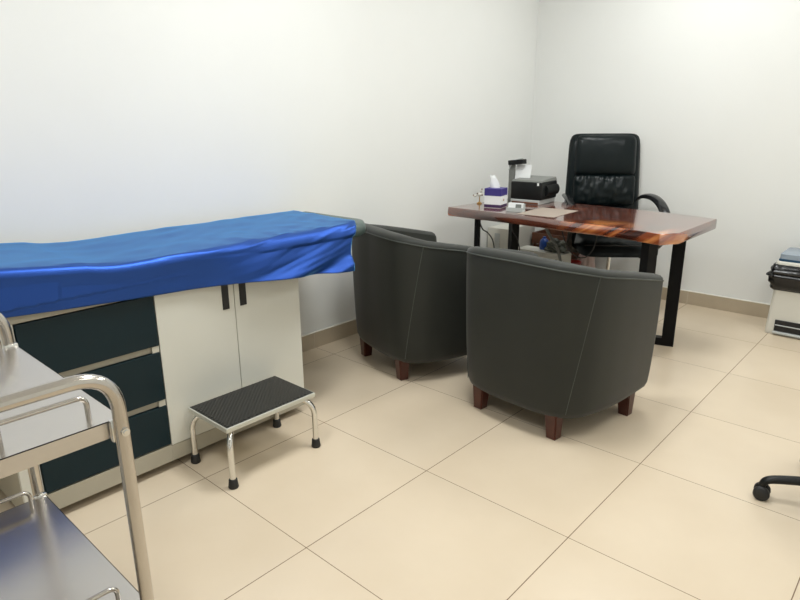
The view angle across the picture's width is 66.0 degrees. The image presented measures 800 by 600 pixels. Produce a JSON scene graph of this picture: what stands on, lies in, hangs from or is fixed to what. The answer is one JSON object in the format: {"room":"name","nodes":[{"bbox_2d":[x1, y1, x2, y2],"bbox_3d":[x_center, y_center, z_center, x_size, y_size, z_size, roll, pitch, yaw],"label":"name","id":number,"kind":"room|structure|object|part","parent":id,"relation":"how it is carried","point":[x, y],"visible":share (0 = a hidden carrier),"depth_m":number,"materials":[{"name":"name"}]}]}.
{"room":"examination room","nodes":[
{"label":"examination room","id":0,"kind":"room"},
{"bbox_2d":[0,0,538,335],"bbox_3d":[-1.136,-0.865,2.748,0.120,2.750,6.734,14,22,40],"label":"wall","id":1,"kind":"structure","parent":0,"point":[117,117],"depth_m":3.12,"materials":[{"name":"white paint"}]},
{"bbox_2d":[301,318,357,351],"bbox_3d":[-1.078,0.419,3.079,0.013,0.100,6.494,14,22,40],"label":"baseboard","id":2,"kind":"structure","parent":1,"relation":"attached to","point":[336,332],"depth_m":3.75,"materials":[{"name":"tile"}]},
{"bbox_2d":[0,299,799,599],"bbox_3d":[0.372,0.875,1.848,4.159,0.100,6.734,14,22,40],"label":"floor","id":3,"kind":"structure","parent":0,"point":[411,490],"depth_m":2.24,"materials":[{"name":"beige tile"}]},
{"bbox_2d":[0,313,153,599],"bbox_3d":[-0.956,0.574,1.097,0.626,0.915,0.826,14,22,40],"label":"trolley","id":4,"kind":"object","parent":3,"relation":"on","point":[45,415],"visible":1,"depth_m":1.23,"materials":[{"name":"silver metal"}]},
{"bbox_3d":[-1.146,0.561,1.273,0.010,0.045,0.705,14,22,40],"label":"guard rail","id":5,"kind":"part","parent":4,"relation":"part of","materials":[{"name":"silver metal"}]},
{"bbox_3d":[-0.789,0.261,0.847,0.010,0.045,0.705,14,22,40],"label":"guard rail","id":6,"kind":"part","parent":4,"relation":"part of","materials":[{"name":"silver metal"}]},
{"bbox_2d":[0,346,111,478],"bbox_3d":[-0.960,0.256,1.006,0.551,0.032,0.775,14,22,40],"label":"shelf","id":7,"kind":"object","parent":4,"relation":"attached to","point":[32,441],"depth_m":1.08,"materials":[{"name":"metal"}]},
{"bbox_2d":[0,495,139,599],"bbox_3d":[-0.958,0.644,1.120,0.551,0.032,0.775,14,22,40],"label":"shelf","id":8,"kind":"object","parent":4,"relation":"attached to","point":[44,555],"depth_m":1.33,"materials":[{"name":"metal"}]},
{"bbox_3d":[-0.787,0.650,0.961,0.010,0.045,0.705,14,22,40],"label":"guard rail","id":9,"kind":"part","parent":4,"relation":"part of","materials":[{"name":"silver metal"}]},
{"bbox_2d":[0,211,365,508],"bbox_3d":[-1.040,0.137,2.540,0.621,0.945,2.099,14,22,40],"label":"examination table","id":10,"kind":"object","parent":3,"relation":"on","point":[168,354],"visible":0.33,"depth_m":2.31,"materials":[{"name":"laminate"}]},
{"bbox_3d":[-1.220,0.372,1.966,0.018,0.606,0.062,14,22,40],"label":"panel","id":11,"kind":"part","parent":10,"relation":"part of","materials":[{"name":"white laminate"}]},
{"bbox_3d":[-1.070,0.004,2.033,0.018,0.060,0.516,14,22,40],"label":"rail","id":12,"kind":"part","parent":10,"relation":"part of","materials":[{"name":"beige laminate"}]},
{"bbox_3d":[-1.047,0.122,2.092,0.020,0.191,0.448,14,22,40],"label":"drawer","id":13,"kind":"part","parent":10,"relation":"part of","materials":[{"name":"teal laminate"}]},
{"bbox_3d":[-1.066,0.648,2.222,0.018,0.070,0.516,14,22,40],"label":"rail","id":14,"kind":"part","parent":10,"relation":"part of","materials":[{"name":"beige laminate"}]},
{"bbox_3d":[-1.051,0.226,2.127,0.006,0.022,0.448,14,22,40],"label":"grip rail","id":15,"kind":"part","parent":10,"relation":"part of","materials":[{"name":"metal"}]},
{"bbox_3d":[-1.044,0.525,2.210,0.020,0.161,0.448,14,22,40],"label":"drawer","id":16,"kind":"part","parent":10,"relation":"part of","materials":[{"name":"teal laminate"}]},
{"bbox_3d":[-1.045,0.330,2.153,0.020,0.188,0.448,14,22,40],"label":"drawer","id":17,"kind":"part","parent":10,"relation":"part of","materials":[{"name":"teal laminate"}]},
{"bbox_3d":[-1.050,0.433,2.188,0.006,0.022,0.448,14,22,40],"label":"grip rail","id":18,"kind":"part","parent":10,"relation":"part of","materials":[{"name":"metal"}]},
{"bbox_2d":[0,210,355,317],"bbox_3d":[-1.002,-0.161,2.387,0.635,0.309,2.000,14,22,40],"label":"sheet","id":19,"kind":"object","parent":10,"relation":"on","point":[35,278],"visible":1,"depth_m":2.32,"materials":[{"name":"blue fabric"}]},
{"bbox_3d":[-0.783,0.212,2.423,0.018,0.658,0.328,14,22,40],"label":"door","id":20,"kind":"part","parent":10,"relation":"part of","materials":[{"name":"white laminate"}]},
{"bbox_3d":[-0.693,-0.027,2.441,0.005,0.134,0.029,14,22,40],"label":"door handle","id":21,"kind":"part","parent":10,"relation":"part of","materials":[{"name":"black metal"}]},
{"bbox_3d":[-0.672,0.526,2.642,0.017,0.064,0.660,14,22,40],"label":"rail","id":22,"kind":"part","parent":10,"relation":"part of","materials":[{"name":"grey metal"}]},
{"bbox_3d":[-0.639,-0.044,2.498,0.005,0.134,0.030,14,22,40],"label":"door handle","id":23,"kind":"part","parent":10,"relation":"part of","materials":[{"name":"black metal"}]},
{"bbox_3d":[-0.562,0.142,2.658,0.018,0.658,0.326,14,22,40],"label":"door","id":24,"kind":"part","parent":10,"relation":"part of","materials":[{"name":"white laminate"}]},
{"bbox_3d":[-1.014,-0.228,2.407,0.547,0.172,2.099,14,22,40],"label":"mattress","id":25,"kind":"part","parent":10,"relation":"part of","materials":[{"name":"grey leather"}]},
{"bbox_2d":[188,376,320,489],"bbox_3d":[-0.585,0.512,2.488,0.305,0.247,0.439,14,22,40],"label":"step stool","id":26,"kind":"object","parent":3,"relation":"on","point":[229,412],"visible":1,"depth_m":2.42,"materials":[{"name":"rubber"}]},
{"bbox_3d":[-0.785,0.535,2.432,0.088,0.217,0.023,0,16,1],"label":"leg","id":27,"kind":"part","parent":26,"relation":"part of","materials":[{"name":"silver metal"}]},
{"bbox_3d":[-0.625,0.575,2.292,0.023,0.217,0.088,-2,16,-7],"label":"leg","id":28,"kind":"part","parent":26,"relation":"part of","materials":[{"name":"silver metal"}]},
{"bbox_3d":[-0.545,0.459,2.686,0.023,0.217,0.088,-2,16,-7],"label":"leg","id":29,"kind":"part","parent":26,"relation":"part of","materials":[{"name":"silver metal"}]},
{"bbox_3d":[-0.385,0.499,2.547,0.088,0.217,0.023,0,16,1],"label":"leg","id":30,"kind":"part","parent":26,"relation":"part of","materials":[{"name":"silver metal"}]},
{"bbox_2d":[352,223,473,380],"bbox_3d":[0.105,-0.042,3.419,0.631,0.778,0.751,-10,19,-29],"label":"tub chair","id":31,"kind":"object","parent":3,"relation":"on","point":[410,286],"visible":0.76,"depth_m":3.10,"materials":[{"name":"black leather"}]},
{"bbox_3d":[-0.193,0.264,3.562,0.062,0.115,0.062,-10,19,-29],"label":"leg","id":32,"kind":"part","parent":31,"relation":"part of","materials":[{"name":"red wood"}]},
{"bbox_3d":[0.010,0.358,3.235,0.062,0.115,0.062,-10,19,-29],"label":"leg","id":33,"kind":"part","parent":31,"relation":"part of","materials":[{"name":"red wood"}]},
{"bbox_2d":[488,223,534,248],"bbox_3d":[0.894,-0.359,4.976,0.180,0.500,0.414,14,22,40],"label":"computer tower","id":34,"kind":"object","parent":3,"relation":"on","point":[499,233],"visible":0.16,"depth_m":4.83,"materials":[{"name":"white plastic"}]},
{"bbox_2d":[518,245,570,262],"bbox_3d":[1.070,-0.194,4.636,0.380,0.372,0.152,15,22,42],"label":"box","id":35,"kind":"object","parent":3,"relation":"on","point":[566,256],"visible":0.2,"depth_m":4.50,"materials":[{"name":"plastic"}]},
{"bbox_2d":[539,236,548,249],"bbox_3d":[1.078,-0.427,4.602,0.066,0.095,0.065,14,22,40],"label":"bottle","id":36,"kind":"object","parent":35,"relation":"on","point":[543,244],"visible":0.87,"depth_m":4.58,"materials":[{"name":"plastic"}]},
{"bbox_2d":[544,238,566,252],"bbox_3d":[1.149,-0.402,4.508,0.195,0.099,0.129,14,22,40],"label":"crumpled cloth","id":37,"kind":"object","parent":35,"relation":"on","point":[550,246],"visible":0.8,"depth_m":4.48,"materials":[{"name":"grey fabric"}]},
{"bbox_2d":[532,229,579,259],"bbox_3d":[1.267,-0.329,4.980,0.340,0.435,0.240,14,22,40],"label":"wooden crate","id":38,"kind":"object","parent":3,"relation":"on","point":[537,236],"visible":0.13,"depth_m":4.93,"materials":[{"name":"brown wood"}]},
{"bbox_2d":[466,246,663,440],"bbox_3d":[0.686,0.129,2.824,0.631,0.778,0.751,-15,22,-41],"label":"tub chair","id":39,"kind":"object","parent":3,"relation":"on","point":[557,340],"visible":1,"depth_m":2.55,"materials":[{"name":"black leather"}]},
{"bbox_3d":[0.384,0.452,2.905,0.062,0.115,0.062,-15,22,-41],"label":"leg","id":40,"kind":"part","parent":39,"relation":"part of","materials":[{"name":"red wood"}]},
{"bbox_3d":[0.654,0.532,2.627,0.062,0.115,0.062,-15,22,-41],"label":"leg","id":41,"kind":"part","parent":39,"relation":"part of","materials":[{"name":"red wood"}]},
{"bbox_3d":[1.038,0.468,2.837,0.062,0.115,0.062,-15,22,-41],"label":"leg","id":42,"kind":"part","parent":39,"relation":"part of","materials":[{"name":"red wood"}]},
{"bbox_2d":[571,260,581,264],"bbox_3d":[1.313,-0.162,4.698,0.120,0.274,0.120,14,22,40],"label":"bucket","id":43,"kind":"object","parent":3,"relation":"on","point":[578,262],"visible":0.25,"depth_m":4.69,"materials":[{"name":"plastic"}]},
{"bbox_2d":[448,199,716,346],"bbox_3d":[1.110,-0.184,3.930,0.759,0.750,1.501,-15,22,-41],"label":"desk","id":44,"kind":"object","parent":3,"relation":"on","point":[653,229],"visible":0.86,"depth_m":3.57,"materials":[{"name":"brown wood"}]},
{"bbox_2d":[473,189,482,203],"bbox_3d":[0.537,-0.717,4.239,0.073,0.104,0.037,6,18,21],"label":"ornament","id":45,"kind":"object","parent":44,"relation":"on","point":[479,194],"visible":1,"depth_m":4.23,"materials":[{"name":"gold metal"}]},
{"bbox_2d":[481,225,494,247],"bbox_3d":[0.599,-0.237,4.226,0.164,0.680,0.037,-5,17,-16],"label":"power cable","id":46,"kind":"object","parent":44,"relation":"hanging from","point":[481,225],"visible":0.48,"depth_m":4.17,"materials":[{"name":"black plastic"}]},
{"bbox_2d":[484,175,507,207],"bbox_3d":[0.632,-0.718,4.055,0.116,0.210,0.116,9,19,29],"label":"tissue box","id":47,"kind":"object","parent":44,"relation":"on","point":[495,196],"visible":1,"depth_m":4.03,"materials":[{"name":"cardboard"}]},
{"bbox_2d":[511,224,519,249],"bbox_3d":[0.816,-0.263,4.312,0.091,0.679,0.039,-2,16,-4],"label":"cable","id":48,"kind":"object","parent":44,"relation":"hanging from","point":[511,224],"visible":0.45,"depth_m":4.25,"materials":[{"name":"black plastic"}]},
{"bbox_2d":[506,202,524,211],"bbox_3d":[0.728,-0.584,3.876,0.110,0.052,0.054,8,18,27],"label":"card holder","id":49,"kind":"object","parent":44,"relation":"on","point":[512,207],"visible":1,"depth_m":3.86,"materials":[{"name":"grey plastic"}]},
{"bbox_2d":[508,158,559,204],"bbox_3d":[0.906,-0.833,4.276,0.329,0.302,0.256,12,20,36],"label":"printer","id":50,"kind":"object","parent":44,"relation":"on","point":[524,187],"visible":0.97,"depth_m":4.22,"materials":[{"name":"black plastic"}]},
{"bbox_2d":[508,159,526,164],"bbox_3d":[0.817,-0.961,4.287,0.118,0.043,0.057,12,20,36],"label":"hood","id":51,"kind":"object","parent":50,"relation":"attached to","point":[518,161],"depth_m":4.26,"materials":[{"name":"black plastic"}]},
{"bbox_2d":[511,197,554,204],"bbox_3d":[0.927,-0.698,4.300,0.215,0.030,0.250,12,20,36],"label":"tray","id":52,"kind":"object","parent":50,"relation":"on","point":[526,200],"depth_m":4.20,"materials":[{"name":"grey plastic"}]},
{"bbox_3d":[0.930,-0.839,4.260,0.224,0.022,0.242,12,20,36],"label":"scanner lid","id":53,"kind":"part","parent":50,"relation":"part of","materials":[{"name":"grey plastic"}]},
{"bbox_2d":[517,207,576,217],"bbox_3d":[0.920,-0.547,3.835,0.250,0.001,0.350,13,21,37],"label":"paper sheet","id":54,"kind":"object","parent":44,"relation":"on","point":[545,212],"visible":1,"depth_m":3.82,"materials":[{"name":"beige paper"}]},
{"bbox_2d":[545,228,561,260],"bbox_3d":[1.038,-0.247,4.242,0.173,0.674,0.034,8,18,25],"label":"conduit","id":55,"kind":"object","parent":44,"relation":"attached to","point":[547,230],"visible":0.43,"depth_m":4.18,"materials":[{"name":"plastic"}]},
{"bbox_2d":[562,231,596,257],"bbox_3d":[1.133,-0.381,3.919,0.267,0.235,0.030,13,21,38],"label":"cable","id":56,"kind":"object","parent":44,"relation":"hanging from","point":[562,231],"visible":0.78,"depth_m":3.95,"materials":[{"name":"black plastic"}]},
{"bbox_3d":[1.067,-0.133,3.861,1.230,0.691,0.393,14,22,40],"label":"leg","id":57,"kind":"part","parent":44,"relation":"part of","materials":[{"name":"black metal"}]},
{"bbox_3d":[1.079,-0.156,3.940,0.062,0.691,1.371,-7,18,-21],"label":"leg","id":58,"kind":"part","parent":44,"relation":"part of","materials":[{"name":"black metal"}]},
{"bbox_2d":[578,254,594,267],"bbox_3d":[1.454,-0.272,4.809,0.144,0.420,0.137,0,16,1],"label":"plastic bag","id":59,"kind":"object","parent":3,"relation":"on","point":[588,261],"visible":0.19,"depth_m":4.75,"materials":[{"name":"white plastic"}]},
{"bbox_2d":[562,133,669,269],"bbox_3d":[1.466,-0.529,4.292,0.667,1.205,0.709,1,16,4],"label":"chair","id":60,"kind":"object","parent":3,"relation":"on","point":[603,169],"visible":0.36,"depth_m":4.41,"materials":[{"name":"black leather"}]},
{"bbox_3d":[1.204,-0.535,4.322,0.139,0.394,0.487,1,16,4],"label":"armrest","id":61,"kind":"part","parent":60,"relation":"part of","materials":[{"name":"black plastic"}]},
{"bbox_3d":[1.484,-0.865,4.503,0.537,0.680,0.113,1,16,4],"label":"backrest","id":62,"kind":"part","parent":60,"relation":"part of","materials":[{"name":"black leather"}]},
{"bbox_2d":[573,175,634,205],"bbox_3d":[1.480,-0.795,4.459,0.435,0.225,0.077,1,16,4],"label":"lumbar cushion","id":63,"kind":"object","parent":60,"relation":"on","point":[598,190],"depth_m":4.44,"materials":[{"name":"black leather"}]},
{"bbox_2d":[574,135,636,175],"bbox_3d":[1.480,-1.035,4.419,0.431,0.290,0.078,1,16,4],"label":"cushion","id":64,"kind":"object","parent":60,"relation":"on","point":[594,155],"depth_m":4.40,"materials":[{"name":"black leather"}]},
{"bbox_3d":[1.463,-0.412,4.263,0.530,0.127,0.520,1,16,4],"label":"seat","id":65,"kind":"part","parent":60,"relation":"part of","materials":[{"name":"black leather"}]},
{"bbox_2d":[606,206,628,208],"bbox_3d":[1.480,-0.604,4.501,0.395,0.165,0.059,1,16,4],"label":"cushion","id":66,"kind":"object","parent":60,"relation":"on","point":[627,207],"depth_m":4.48,"materials":[{"name":"black leather"}]},
{"bbox_3d":[1.731,-0.529,4.289,0.139,0.394,0.487,1,16,4],"label":"armrest","id":67,"kind":"part","parent":60,"relation":"part of","materials":[{"name":"black plastic"}]},
{"bbox_2d":[752,475,799,500],"bbox_3d":[1.567,0.506,2.013,0.642,0.500,0.622,14,22,40],"label":"swivel chair","id":68,"kind":"object","parent":3,"relation":"on","point":[762,490],"visible":1,"depth_m":2.17,"materials":[{"name":"black plastic"}]},
{"bbox_3d":[1.429,0.639,2.135,0.321,0.087,0.048,6,17,19],"label":"leg","id":69,"kind":"part","parent":68,"relation":"part of","materials":[{"name":"black plastic"}]},
{"bbox_2d":[765,247,799,338],"bbox_3d":[2.518,-0.040,3.833,0.401,0.511,0.347,14,22,40],"label":"printer","id":70,"kind":"object","parent":3,"relation":"on","point":[783,319],"visible":1,"depth_m":3.78,"materials":[{"name":"white plastic"}]},
{"bbox_3d":[2.522,-0.229,3.777,0.328,0.026,0.296,14,22,40],"label":"lid frame","id":71,"kind":"part","parent":70,"relation":"part of","materials":[{"name":"white plastic"}]},
{"bbox_3d":[2.522,-0.270,3.765,0.298,0.032,0.266,14,22,40],"label":"lid","id":72,"kind":"part","parent":70,"relation":"part of","materials":[{"name":"white plastic"}]},
{"bbox_2d":[530,0,799,303],"bbox_3d":[2.579,-1.197,3.798,3.919,2.750,0.120,14,22,40],"label":"wall","id":73,"kind":"structure","parent":0,"point":[709,90],"depth_m":4.25,"materials":[{"name":"white paint"}]},
{"bbox_2d":[661,286,769,317],"bbox_3d":[2.547,0.090,4.120,3.908,0.100,0.013,14,22,40],"label":"baseboard","id":74,"kind":"structure","parent":73,"relation":"attached to","point":[740,306],"depth_m":4.35,"materials":[{"name":"tile"}]}
]}

